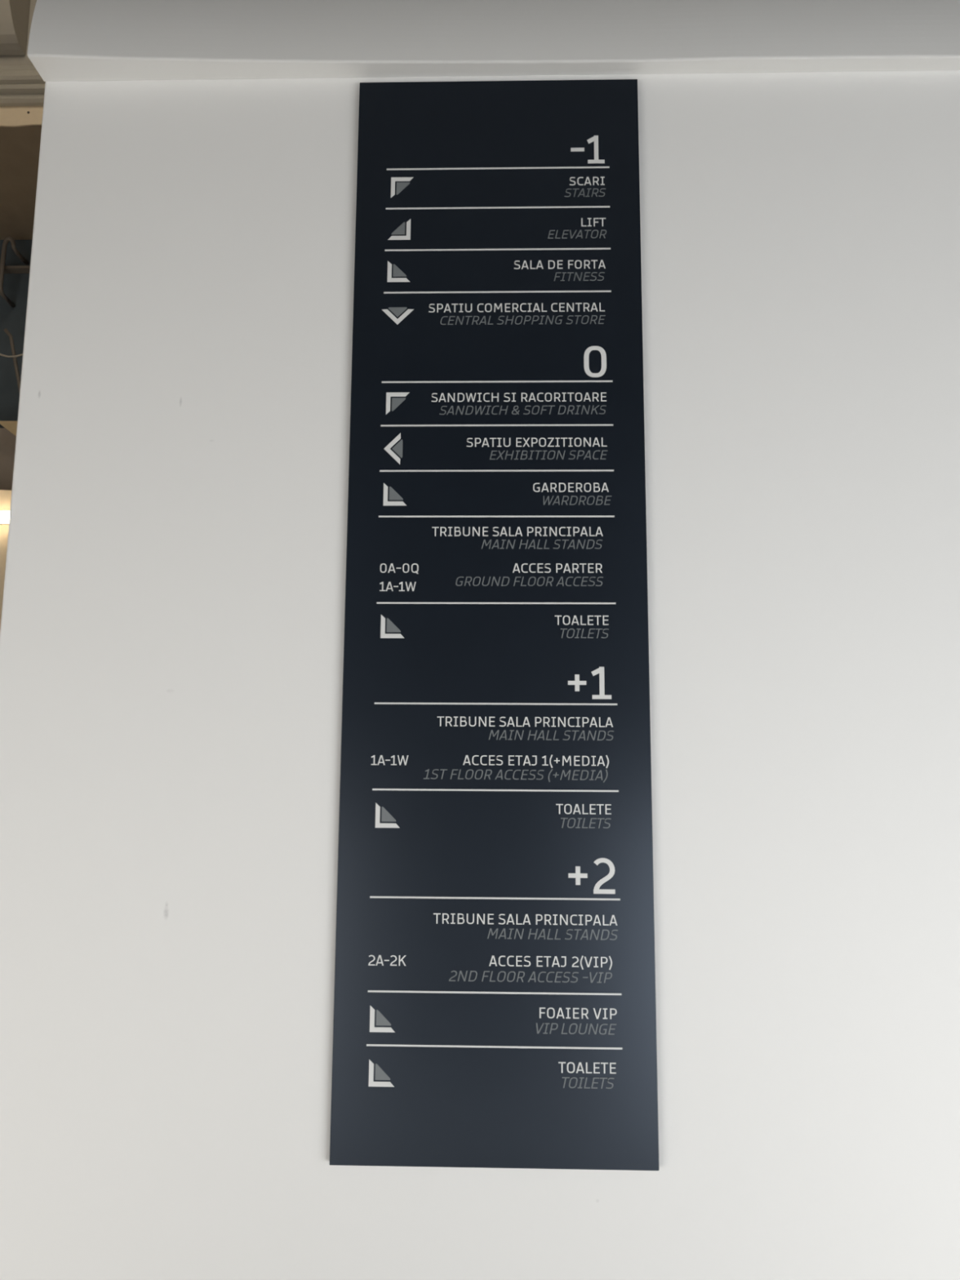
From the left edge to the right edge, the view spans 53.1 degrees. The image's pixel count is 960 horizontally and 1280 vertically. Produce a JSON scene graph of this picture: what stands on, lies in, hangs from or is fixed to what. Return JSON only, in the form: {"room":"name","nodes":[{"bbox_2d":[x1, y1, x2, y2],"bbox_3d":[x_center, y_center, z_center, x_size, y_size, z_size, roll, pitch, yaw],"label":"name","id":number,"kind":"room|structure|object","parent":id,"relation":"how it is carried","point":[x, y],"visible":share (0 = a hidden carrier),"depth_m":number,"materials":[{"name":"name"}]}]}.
{"room":"sports arena lobby","nodes":[
{"label":"sports arena lobby","id":0,"kind":"room"},
{"bbox_2d":[0,240,32,427],"bbox_3d":[-2.535,-1.337,5.069,2.700,2.100,0.150,0,-9,1],"label":"wall","id":1,"kind":"structure","parent":0,"point":[15,286],"depth_m":5.04,"materials":[{"name":"black"}]},
{"bbox_2d":[0,235,28,307],"bbox_3d":[-2.425,-1.913,4.998,0.074,0.322,0.146,0,-9,1],"label":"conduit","id":2,"kind":"object","parent":1,"relation":"attached to","point":[7,239],"visible":1,"depth_m":4.95,"materials":[{"name":"brown"}]},
{"bbox_2d":[0,125,41,239],"bbox_3d":[-2.541,-2.306,4.739,2.700,0.242,0.792,0,-9,1],"label":"wall","id":3,"kind":"structure","parent":0,"point":[20,146],"depth_m":4.68,"materials":[{"name":"brown paint"}]},
{"bbox_2d":[0,353,22,357],"bbox_3d":[-2.329,-1.785,4.848,0.850,0.778,0.040,0,-9,1],"label":"cable","id":4,"kind":"object","parent":3,"relation":"hanging from","point":[1,354],"visible":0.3,"depth_m":4.77,"materials":[{"name":"beige plastic"}]},
{"bbox_2d":[0,0,43,629],"bbox_3d":[-0.110,-0.643,4.129,8.800,5.600,0.220,0,-9,1],"label":"wall","id":5,"kind":"structure","parent":0,"point":[10,116],"depth_m":4.32,"materials":[{"name":"beige paint"}]},
{"bbox_2d":[0,511,9,524],"bbox_3d":[-2.534,-0.514,4.030,1.240,0.059,0.056,0,-9,1],"label":"wall lamp","id":6,"kind":"object","parent":5,"relation":"attached to","point":[4,515],"visible":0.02,"depth_m":3.99,"materials":[{"name":"white"}]},
{"bbox_2d":[0,0,30,55],"bbox_3d":[-3.283,-2.976,4.296,2.435,0.598,0.296,0,-9,1],"label":"trim","id":7,"kind":"structure","parent":5,"relation":"attached to","point":[14,14],"depth_m":4.30,"materials":[{"name":"beige paint"}]},
{"bbox_2d":[0,65,44,106],"bbox_3d":[-2.201,-2.486,4.310,4.600,0.152,0.074,0,-9,1],"label":"trim","id":8,"kind":"structure","parent":5,"relation":"attached to","point":[20,85],"depth_m":4.29,"materials":[{"name":"beige wood"}]},
{"bbox_2d":[0,70,959,1279],"bbox_3d":[1.633,-0.091,2.014,5.203,3.900,0.250,0,-9,1],"label":"wall","id":9,"kind":"structure","parent":0,"point":[172,629],"depth_m":1.90,"materials":[{"name":"white paint"}]},
{"bbox_2d":[26,0,959,81],"bbox_3d":[1.640,-1.632,2.122,5.203,0.820,0.158,0,-9,1],"label":"ceiling","id":10,"kind":"structure","parent":9,"relation":"attached to","point":[69,40],"depth_m":2.07,"materials":[{"name":"white paint"}]},
{"bbox_2d":[328,79,658,1170],"bbox_3d":[0.032,-0.122,1.921,0.600,2.192,0.020,0,-9,1],"label":"sign","id":11,"kind":"object","parent":9,"relation":"attached to","point":[495,988],"visible":1,"depth_m":1.89,"materials":[{"name":"black"}]},
{"bbox_3d":[-2.550,-0.472,4.569,2.700,0.120,0.580,0,-9,1],"label":"floor","id":12,"kind":"structure","parent":0,"visible":0},
{"bbox_2d":[0,427,16,489],"bbox_3d":[-2.502,-0.769,4.456,2.200,0.434,0.030,0,-9,1],"label":"board","id":13,"kind":"object","parent":12,"relation":"on","point":[7,439],"visible":0.02,"depth_m":4.44,"materials":[{"name":"brown wood"}]},
{"bbox_2d":[0,421,17,435],"bbox_3d":[-2.006,-0.827,4.391,0.405,0.337,0.070,0,-9,1],"label":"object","id":14,"kind":"object","parent":13,"relation":"attached to","point":[11,426],"visible":0.15,"depth_m":4.38,"materials":[{"name":"brown wood"}]},
{"bbox_2d":[3,328,20,393],"bbox_3d":[-2.308,-1.045,4.750,0.186,1.061,0.023,-1,-9,10],"label":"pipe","id":15,"kind":"object","parent":12,"relation":"on","point":[11,337],"visible":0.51,"depth_m":4.80,"materials":[{"name":"brown"}]},
{"bbox_3d":[-3.844,-1.355,4.735,0.100,1.660,0.580,0,-9,1],"label":"wall","id":16,"kind":"structure","parent":0,"visible":0},
{"bbox_2d":[4,265,30,273],"bbox_3d":[-2.535,-1.923,4.995,2.498,0.014,0.050,0,-9,1],"label":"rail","id":17,"kind":"object","parent":16,"relation":"attached to","point":[8,269],"visible":0.02,"depth_m":4.98,"materials":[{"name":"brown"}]}
]}

